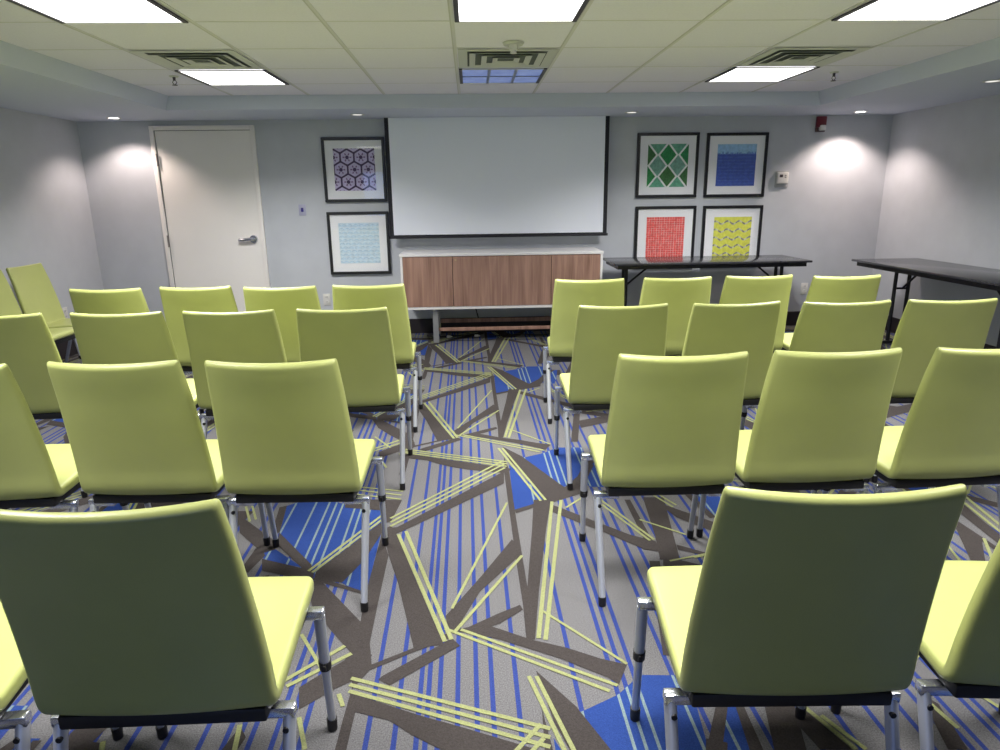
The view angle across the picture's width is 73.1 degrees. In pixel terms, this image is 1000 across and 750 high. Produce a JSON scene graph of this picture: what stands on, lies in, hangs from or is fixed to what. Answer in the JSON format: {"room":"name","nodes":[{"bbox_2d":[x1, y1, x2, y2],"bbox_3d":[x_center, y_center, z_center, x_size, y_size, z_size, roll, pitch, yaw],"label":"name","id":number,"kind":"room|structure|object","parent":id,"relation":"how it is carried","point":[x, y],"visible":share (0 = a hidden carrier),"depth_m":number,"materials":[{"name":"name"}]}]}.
{"room":"conference room","nodes":[
{"label":"conference room","id":0,"kind":"room"},
{"bbox_2d":[0,107,103,317],"bbox_3d":[-3.706,-0.162,1.508,0.120,2.300,10.118,-1,15,-2],"label":"wall","id":1,"kind":"structure","parent":0,"point":[46,217],"depth_m":5.72,"materials":[{"name":"paint"}]},
{"bbox_2d":[62,307,68,317],"bbox_3d":[-3.821,-0.538,5.931,0.010,0.116,0.072,-1,15,-2],"label":"wall outlet","id":2,"kind":"object","parent":1,"relation":"attached to","point":[64,309],"visible":0.7,"depth_m":5.93,"materials":[{"name":"white plastic"}]},
{"bbox_2d":[56,339,77,359],"bbox_3d":[-3.627,0.874,1.794,0.012,0.147,10.106,-1,15,-2],"label":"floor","id":3,"kind":"structure","parent":1,"relation":"attached to","point":[62,348],"depth_m":5.91,"materials":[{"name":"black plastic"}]},
{"bbox_2d":[76,115,892,320],"bbox_3d":[-0.046,-1.568,6.601,7.892,2.300,0.120,-1,15,-2],"label":"wall","id":4,"kind":"structure","parent":0,"point":[827,214],"depth_m":6.53,"materials":[{"name":"paint"}]},
{"bbox_2d":[148,125,270,311],"bbox_3d":[-2.736,-1.330,6.440,0.955,1.988,0.080,-1,15,-2],"label":"door","id":5,"kind":"structure","parent":4,"relation":"in","point":[207,178],"depth_m":6.39,"materials":[{"name":"white paint"}]},
{"bbox_2d":[298,204,305,215],"bbox_3d":[-1.891,-1.577,6.447,0.068,0.104,0.012,-1,15,-2],"label":"light switch","id":6,"kind":"object","parent":4,"relation":"attached to","point":[302,207],"visible":1,"depth_m":6.45,"materials":[{"name":"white plastic"}]},
{"bbox_2d":[323,294,330,304],"bbox_3d":[-1.715,-0.747,6.678,0.072,0.116,0.010,-1,15,-2],"label":"wall outlet","id":7,"kind":"object","parent":4,"relation":"attached to","point":[326,297],"visible":1,"depth_m":6.68,"materials":[{"name":"white plastic"}]},
{"bbox_2d":[320,137,386,201],"bbox_3d":[-1.374,-1.936,6.365,0.586,0.586,0.029,-1,15,-2],"label":"framed print","id":8,"kind":"object","parent":4,"relation":"attached to","point":[354,168],"visible":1,"depth_m":6.36,"materials":[{"name":"black"}]},
{"bbox_2d":[326,211,391,274],"bbox_3d":[-1.365,-1.278,6.541,0.588,0.596,0.029,-1,15,-2],"label":"framed print","id":9,"kind":"object","parent":4,"relation":"attached to","point":[359,242],"visible":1,"depth_m":6.54,"materials":[{"name":"black"}]},
{"bbox_2d":[409,311,799,332],"bbox_3d":[-0.030,-0.512,6.814,7.628,0.147,0.012,-1,15,-2],"label":"baseboard","id":10,"kind":"structure","parent":4,"relation":"attached to","point":[416,325],"depth_m":6.81,"materials":[{"name":"black plastic"}]},
{"bbox_2d":[634,206,696,256],"bbox_3d":[1.624,-1.359,6.654,0.598,0.598,0.029,-1,15,-2],"label":"framed print","id":11,"kind":"object","parent":4,"relation":"attached to","point":[660,231],"visible":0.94,"depth_m":6.64,"materials":[{"name":"black"}]},
{"bbox_2d":[635,132,699,197],"bbox_3d":[1.608,-2.014,6.479,0.594,0.597,0.029,-1,15,-2],"label":"framed print","id":12,"kind":"object","parent":4,"relation":"attached to","point":[667,163],"visible":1,"depth_m":6.48,"materials":[{"name":"black"}]},
{"bbox_2d":[700,205,763,255],"bbox_3d":[2.289,-1.372,6.680,0.593,0.598,0.029,-1,15,-2],"label":"framed print","id":13,"kind":"object","parent":4,"relation":"attached to","point":[730,230],"visible":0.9,"depth_m":6.66,"materials":[{"name":"black"}]},
{"bbox_2d":[703,132,768,196],"bbox_3d":[2.276,-2.025,6.506,0.595,0.594,0.029,-1,15,-2],"label":"framed print","id":14,"kind":"object","parent":4,"relation":"attached to","point":[735,163],"visible":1,"depth_m":6.50,"materials":[{"name":"black"}]},
{"bbox_2d":[774,171,788,186],"bbox_3d":[2.744,-1.905,6.556,0.132,0.155,0.036,-1,15,-2],"label":"thermostat","id":15,"kind":"object","parent":4,"relation":"attached to","point":[781,177],"visible":1,"depth_m":6.54,"materials":[{"name":"grey plastic"}]},
{"bbox_2d":[800,283,807,293],"bbox_3d":[3.095,-0.878,6.859,0.072,0.116,0.010,-1,15,-2],"label":"wall outlet","id":16,"kind":"object","parent":4,"relation":"attached to","point":[804,286],"visible":0.98,"depth_m":6.86,"materials":[{"name":"white plastic"}]},
{"bbox_2d":[815,116,826,131],"bbox_3d":[3.066,-2.393,6.428,0.090,0.140,0.062,-1,15,-2],"label":"fire alarm strobe","id":17,"kind":"object","parent":4,"relation":"attached to","point":[821,121],"visible":1,"depth_m":6.42,"materials":[{"name":"red plastic"}]},
{"bbox_2d":[0,325,999,749],"bbox_3d":[0.191,0.905,1.968,7.892,0.103,10.358,-1,15,-2],"label":"floor","id":18,"kind":"structure","parent":0,"point":[484,626],"depth_m":2.34,"materials":[{"name":"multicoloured carpet"}]},
{"bbox_2d":[6,263,71,362],"bbox_3d":[-3.331,-0.405,5.163,0.525,0.872,0.473,-1,15,-2],"label":"chair","id":19,"kind":"object","parent":18,"relation":"on","point":[34,290],"visible":0.44,"depth_m":5.12,"materials":[{"name":"plastic"}]},
{"bbox_2d":[0,270,81,361],"bbox_3d":[-3.301,-0.282,4.700,0.525,0.872,0.473,-1,15,-2],"label":"chair","id":20,"kind":"object","parent":18,"relation":"on","point":[9,305],"visible":0.24,"depth_m":4.76,"materials":[{"name":"plastic"}]},
{"bbox_2d":[0,313,87,497],"bbox_3d":[-2.170,0.104,3.196,0.473,0.872,0.525,-2,15,-4],"label":"chair","id":21,"kind":"object","parent":18,"relation":"on","point":[27,343],"visible":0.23,"depth_m":2.95,"materials":[{"name":"plastic"}]},
{"bbox_2d":[0,602,123,749],"bbox_3d":[-1.170,0.581,1.358,0.473,0.872,0.525,-3,15,-7],"label":"chair","id":22,"kind":"object","parent":18,"relation":"on","point":[13,677],"visible":0.27,"depth_m":1.33,"materials":[{"name":"plastic"}]},
{"bbox_2d":[0,363,128,511],"bbox_3d":[-1.654,0.334,2.308,0.473,0.872,0.525,-1,15,-2],"label":"chair","id":23,"kind":"object","parent":18,"relation":"on","point":[33,472],"visible":0.65,"depth_m":2.13,"materials":[{"name":"plastic"}]},
{"bbox_2d":[69,311,200,418],"bbox_3d":[-1.640,0.093,3.210,0.473,0.872,0.525,-1,15,-1],"label":"chair","id":24,"kind":"object","parent":18,"relation":"on","point":[134,337],"visible":0.26,"depth_m":2.91,"materials":[{"name":"plastic"}]},
{"bbox_2d":[69,288,203,413],"bbox_3d":[-2.142,-0.109,3.993,0.473,0.872,0.525,-1,15,0],"label":"chair","id":25,"kind":"object","parent":18,"relation":"on","point":[117,301],"visible":0.2,"depth_m":3.67,"materials":[{"name":"plastic"}]},
{"bbox_2d":[47,360,269,545],"bbox_3d":[-1.148,0.320,2.335,0.473,0.872,0.525,-1,15,0],"label":"chair","id":26,"kind":"object","parent":18,"relation":"on","point":[135,433],"visible":0.82,"depth_m":2.10,"materials":[{"name":"plastic"}]},
{"bbox_2d":[0,499,337,749],"bbox_3d":[-0.645,0.565,1.393,0.473,0.872,0.525,-1,15,-2],"label":"chair","id":27,"kind":"object","parent":18,"relation":"on","point":[154,616],"visible":1,"depth_m":1.16,"materials":[{"name":"plastic"}]},
{"bbox_2d":[159,286,237,374],"bbox_3d":[-1.669,-0.124,4.026,0.473,0.872,0.525,-1,15,0],"label":"chair","id":28,"kind":"object","parent":18,"relation":"on","point":[175,301],"visible":0.3,"depth_m":3.72,"materials":[{"name":"plastic"}]},
{"bbox_2d":[182,309,286,438],"bbox_3d":[-1.165,0.085,3.219,0.473,0.872,0.525,-1,15,-1],"label":"chair","id":29,"kind":"object","parent":18,"relation":"on","point":[250,336],"visible":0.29,"depth_m":2.93,"materials":[{"name":"plastic"}]},
{"bbox_2d":[243,286,320,362],"bbox_3d":[-1.196,-0.118,3.982,0.473,0.872,0.525,-1,15,-1],"label":"chair","id":30,"kind":"object","parent":18,"relation":"on","point":[285,302],"visible":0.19,"depth_m":3.67,"materials":[{"name":"plastic"}]},
{"bbox_2d":[204,358,388,611],"bbox_3d":[-0.675,0.317,2.324,0.473,0.872,0.525,-1,15,0],"label":"chair","id":31,"kind":"object","parent":18,"relation":"on","point":[284,432],"visible":0.98,"depth_m":2.10,"materials":[{"name":"plastic"}]},
{"bbox_2d":[296,307,412,489],"bbox_3d":[-0.689,0.073,3.241,0.473,0.872,0.525,-1,15,-2],"label":"chair","id":32,"kind":"object","parent":18,"relation":"on","point":[360,340],"visible":0.67,"depth_m":2.99,"materials":[{"name":"plastic"}]},
{"bbox_2d":[332,284,422,431],"bbox_3d":[-0.725,-0.134,4.017,0.473,0.872,0.525,-1,15,-2],"label":"chair","id":33,"kind":"object","parent":18,"relation":"on","point":[393,297],"visible":0.52,"depth_m":3.74,"materials":[{"name":"plastic"}]},
{"bbox_2d":[427,309,483,337],"bbox_3d":[-0.437,-0.540,6.645,0.562,0.301,0.132,-6,16,-18],"label":"power cord","id":34,"kind":"object","parent":18,"relation":"on","point":[475,309],"visible":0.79,"depth_m":6.66,"materials":[{"name":"black plastic"}]},
{"bbox_2d":[399,247,603,342],"bbox_3d":[0.012,-0.772,6.457,1.856,0.829,0.516,-1,15,-2],"label":"credenza","id":35,"kind":"object","parent":18,"relation":"on","point":[435,280],"visible":0.77,"depth_m":6.17,"materials":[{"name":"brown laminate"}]},
{"bbox_2d":[489,333,549,335],"bbox_3d":[0.214,-0.400,6.640,0.646,0.011,0.100,-1,15,-2],"label":"extension cord","id":36,"kind":"object","parent":18,"relation":"on","point":[547,333],"visible":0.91,"depth_m":6.62,"materials":[{"name":"black plastic"}]},
{"bbox_2d":[543,278,623,423],"bbox_3d":[0.512,-0.181,4.136,0.473,0.872,0.525,-1,15,0],"label":"chair","id":37,"kind":"object","parent":18,"relation":"on","point":[568,295],"visible":0.56,"depth_m":3.86,"materials":[{"name":"plastic"}]},
{"bbox_2d":[554,303,667,489],"bbox_3d":[0.525,0.058,3.239,0.473,0.872,0.525,-2,15,-3],"label":"chair","id":38,"kind":"object","parent":18,"relation":"on","point":[602,333],"visible":0.68,"depth_m":2.98,"materials":[{"name":"plastic"}]},
{"bbox_2d":[579,351,748,606],"bbox_3d":[0.547,0.296,2.343,0.473,0.872,0.525,-1,15,-2],"label":"chair","id":39,"kind":"object","parent":18,"relation":"on","point":[673,426],"visible":0.98,"depth_m":2.12,"materials":[{"name":"plastic"}]},
{"bbox_2d":[639,276,711,355],"bbox_3d":[1.007,-0.195,4.164,0.473,0.872,0.525,-1,15,-3],"label":"chair","id":40,"kind":"object","parent":18,"relation":"on","point":[680,294],"visible":0.29,"depth_m":3.87,"materials":[{"name":"plastic"}]},
{"bbox_2d":[603,255,812,305],"bbox_3d":[1.896,-0.726,6.378,1.780,0.734,0.615,-1,15,-2],"label":"folding table","id":41,"kind":"object","parent":18,"relation":"on","point":[738,261],"visible":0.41,"depth_m":6.07,"materials":[{"name":"laminate"}]},
{"bbox_2d":[682,301,780,407],"bbox_3d":[1.016,0.046,3.259,0.473,0.872,0.525,-2,15,-5],"label":"chair","id":42,"kind":"object","parent":18,"relation":"on","point":[713,329],"visible":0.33,"depth_m":2.97,"materials":[{"name":"plastic"}]},
{"bbox_2d":[719,274,792,355],"bbox_3d":[1.481,-0.210,4.196,0.473,0.872,0.525,-2,15,-3],"label":"chair","id":43,"kind":"object","parent":18,"relation":"on","point":[736,289],"visible":0.32,"depth_m":3.89,"materials":[{"name":"plastic"}]},
{"bbox_2d":[630,484,966,749],"bbox_3d":[0.565,0.542,1.420,0.473,0.872,0.525,-1,15,0],"label":"chair","id":44,"kind":"object","parent":18,"relation":"on","point":[800,600],"visible":1,"depth_m":1.19,"materials":[{"name":"plastic"}]},
{"bbox_2d":[696,347,901,536],"bbox_3d":[1.021,0.284,2.366,0.473,0.872,0.525,-1,15,-2],"label":"chair","id":45,"kind":"object","parent":18,"relation":"on","point":[820,418],"visible":0.84,"depth_m":2.13,"materials":[{"name":"plastic"}]},
{"bbox_2d":[740,300,890,482],"bbox_3d":[1.499,0.041,3.253,0.473,0.872,0.525,-2,15,-3],"label":"chair","id":46,"kind":"object","parent":18,"relation":"on","point":[820,327],"visible":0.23,"depth_m":2.95,"materials":[{"name":"plastic"}]},
{"bbox_2d":[781,275,880,350],"bbox_3d":[1.957,-0.201,4.140,0.473,0.872,0.525,-1,15,-3],"label":"chair","id":47,"kind":"object","parent":18,"relation":"on","point":[823,289],"visible":0.23,"depth_m":3.82,"materials":[{"name":"plastic"}]},
{"bbox_2d":[822,347,999,526],"bbox_3d":[1.508,0.273,2.382,0.473,0.872,0.525,-2,15,-4],"label":"chair","id":48,"kind":"object","parent":18,"relation":"on","point":[950,433],"visible":0.77,"depth_m":2.16,"materials":[{"name":"plastic"}]},
{"bbox_2d":[830,539,999,749],"bbox_3d":[1.091,0.533,1.428,0.473,0.872,0.525,0,15,2],"label":"chair","id":49,"kind":"object","parent":18,"relation":"on","point":[960,644],"visible":0.5,"depth_m":1.32,"materials":[{"name":"plastic"}]},
{"bbox_2d":[851,258,999,348],"bbox_3d":[3.532,-0.463,5.313,0.610,0.734,1.860,-1,15,-2],"label":"folding table","id":50,"kind":"object","parent":18,"relation":"on","point":[975,276],"visible":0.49,"depth_m":5.36,"materials":[{"name":"laminate"}]},
{"bbox_2d":[871,298,997,482],"bbox_3d":[1.979,0.030,3.271,0.473,0.872,0.525,-1,15,-1],"label":"chair","id":51,"kind":"object","parent":18,"relation":"on","point":[924,326],"visible":0.37,"depth_m":2.99,"materials":[{"name":"plastic"}]},
{"bbox_2d":[0,0,999,121],"bbox_3d":[0.163,-1.265,1.389,7.652,0.325,10.118,-1,15,-2],"label":"ceiling","id":52,"kind":"structure","parent":0,"point":[338,59],"depth_m":4.11,"materials":[{"name":"tile"}]},
{"bbox_2d":[7,0,187,23],"bbox_3d":[-1.739,-1.572,2.869,0.582,0.007,0.582,-1,15,-2],"label":"recessed light","id":53,"kind":"object","parent":52,"relation":"in","point":[61,11],"visible":1,"depth_m":2.96,"materials":[{"name":"grey plastic"}]},
{"bbox_2d":[169,75,178,85],"bbox_3d":[-2.207,-1.994,4.570,0.064,0.059,0.064,-1,15,-2],"label":"sprinkler","id":54,"kind":"object","parent":52,"relation":"attached to","point":[174,77],"visible":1,"depth_m":4.56,"materials":[{"name":"grey metal"}]},
{"bbox_2d":[130,50,263,69],"bbox_3d":[-1.792,-1.882,4.047,0.578,0.013,0.578,-1,15,-2],"label":"ceiling vent","id":55,"kind":"object","parent":52,"relation":"in","point":[172,59],"visible":1,"depth_m":4.00,"materials":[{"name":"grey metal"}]},
{"bbox_2d":[175,70,288,85],"bbox_3d":[-1.819,-2.041,4.635,0.582,0.007,0.582,-1,15,-2],"label":"recessed light","id":56,"kind":"object","parent":52,"relation":"in","point":[208,77],"visible":1,"depth_m":4.61,"materials":[{"name":"grey plastic"}]},
{"bbox_2d":[384,116,609,238],"bbox_3d":[-0.016,-1.851,6.348,2.102,1.089,0.026,-1,15,-2],"label":"projector screen","id":57,"kind":"object","parent":52,"relation":"hanging from","point":[542,176],"visible":1,"depth_m":6.34,"materials":[{"name":"white fabric"}]},
{"bbox_2d":[459,68,546,83],"bbox_3d":[0.008,-2.084,4.706,0.582,0.007,0.582,-1,15,-2],"label":"recessed light","id":58,"kind":"object","parent":52,"relation":"in","point":[473,75],"visible":1,"depth_m":4.68,"materials":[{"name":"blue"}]},
{"bbox_2d":[458,49,558,67],"bbox_3d":[0.035,-1.925,4.118,0.578,0.013,0.578,-1,15,-2],"label":"ceiling vent","id":59,"kind":"object","parent":52,"relation":"in","point":[467,58],"visible":1,"depth_m":4.08,"materials":[{"name":"white metal"}]},
{"bbox_2d":[503,40,523,53],"bbox_3d":[0.073,-1.790,3.691,0.120,0.055,0.120,-1,15,-2],"label":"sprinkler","id":60,"kind":"object","parent":52,"relation":"attached to","point":[513,45],"visible":1,"depth_m":3.67,"materials":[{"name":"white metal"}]},
{"bbox_2d":[453,0,589,21],"bbox_3d":[0.088,-1.614,2.940,0.582,0.007,0.582,-1,15,-2],"label":"recessed light","id":61,"kind":"object","parent":52,"relation":"in","point":[464,10],"visible":1,"depth_m":3.04,"materials":[{"name":"grey plastic"}]},
{"bbox_2d":[705,67,819,81],"bbox_3d":[1.835,-2.127,4.777,0.582,0.007,0.582,-1,15,-2],"label":"recessed light","id":62,"kind":"object","parent":52,"relation":"in","point":[735,74],"visible":1,"depth_m":4.76,"materials":[{"name":"grey plastic"}]},
{"bbox_2d":[736,47,871,66],"bbox_3d":[1.862,-1.967,4.189,0.578,0.013,0.578,-1,15,-2],"label":"ceiling vent","id":63,"kind":"object","parent":52,"relation":"in","point":[817,56],"visible":1,"depth_m":4.13,"materials":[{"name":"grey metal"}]},
{"bbox_2d":[829,71,838,81],"bbox_3d":[2.350,-2.100,4.746,0.064,0.059,0.064,-1,15,-2],"label":"sprinkler","id":64,"kind":"object","parent":52,"relation":"attached to","point":[833,72],"visible":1,"depth_m":4.74,"materials":[{"name":"grey metal"}]},
{"bbox_2d":[831,0,999,20],"bbox_3d":[1.915,-1.657,3.011,0.582,0.007,0.582,-1,15,-2],"label":"recessed light","id":65,"kind":"object","parent":52,"relation":"in","point":[873,10],"visible":1,"depth_m":3.11,"materials":[{"name":"grey plastic"}]},
{"bbox_2d":[982,79,999,82],"bbox_3d":[3.298,-1.966,4.514,0.124,0.006,0.124,-1,15,-2],"label":"recessed light","id":66,"kind":"object","parent":52,"relation":"in","point":[995,80],"visible":1,"depth_m":4.52,"materials":[{"name":"grey ceramic"}]},
{"bbox_2d":[872,94,999,345],"bbox_3d":[4.058,-0.344,1.809,0.120,2.300,10.118,-1,15,-2],"label":"wall","id":67,"kind":"structure","parent":0,"point":[941,196],"depth_m":5.80,"materials":[{"name":"paint"}]},
{"bbox_2d":[885,316,995,348],"bbox_3d":[4.005,0.696,2.090,0.012,0.147,10.106,-1,15,-2],"label":"baseboard","id":68,"kind":"structure","parent":67,"relation":"attached to","point":[895,321],"depth_m":6.48,"materials":[{"name":"black plastic"}]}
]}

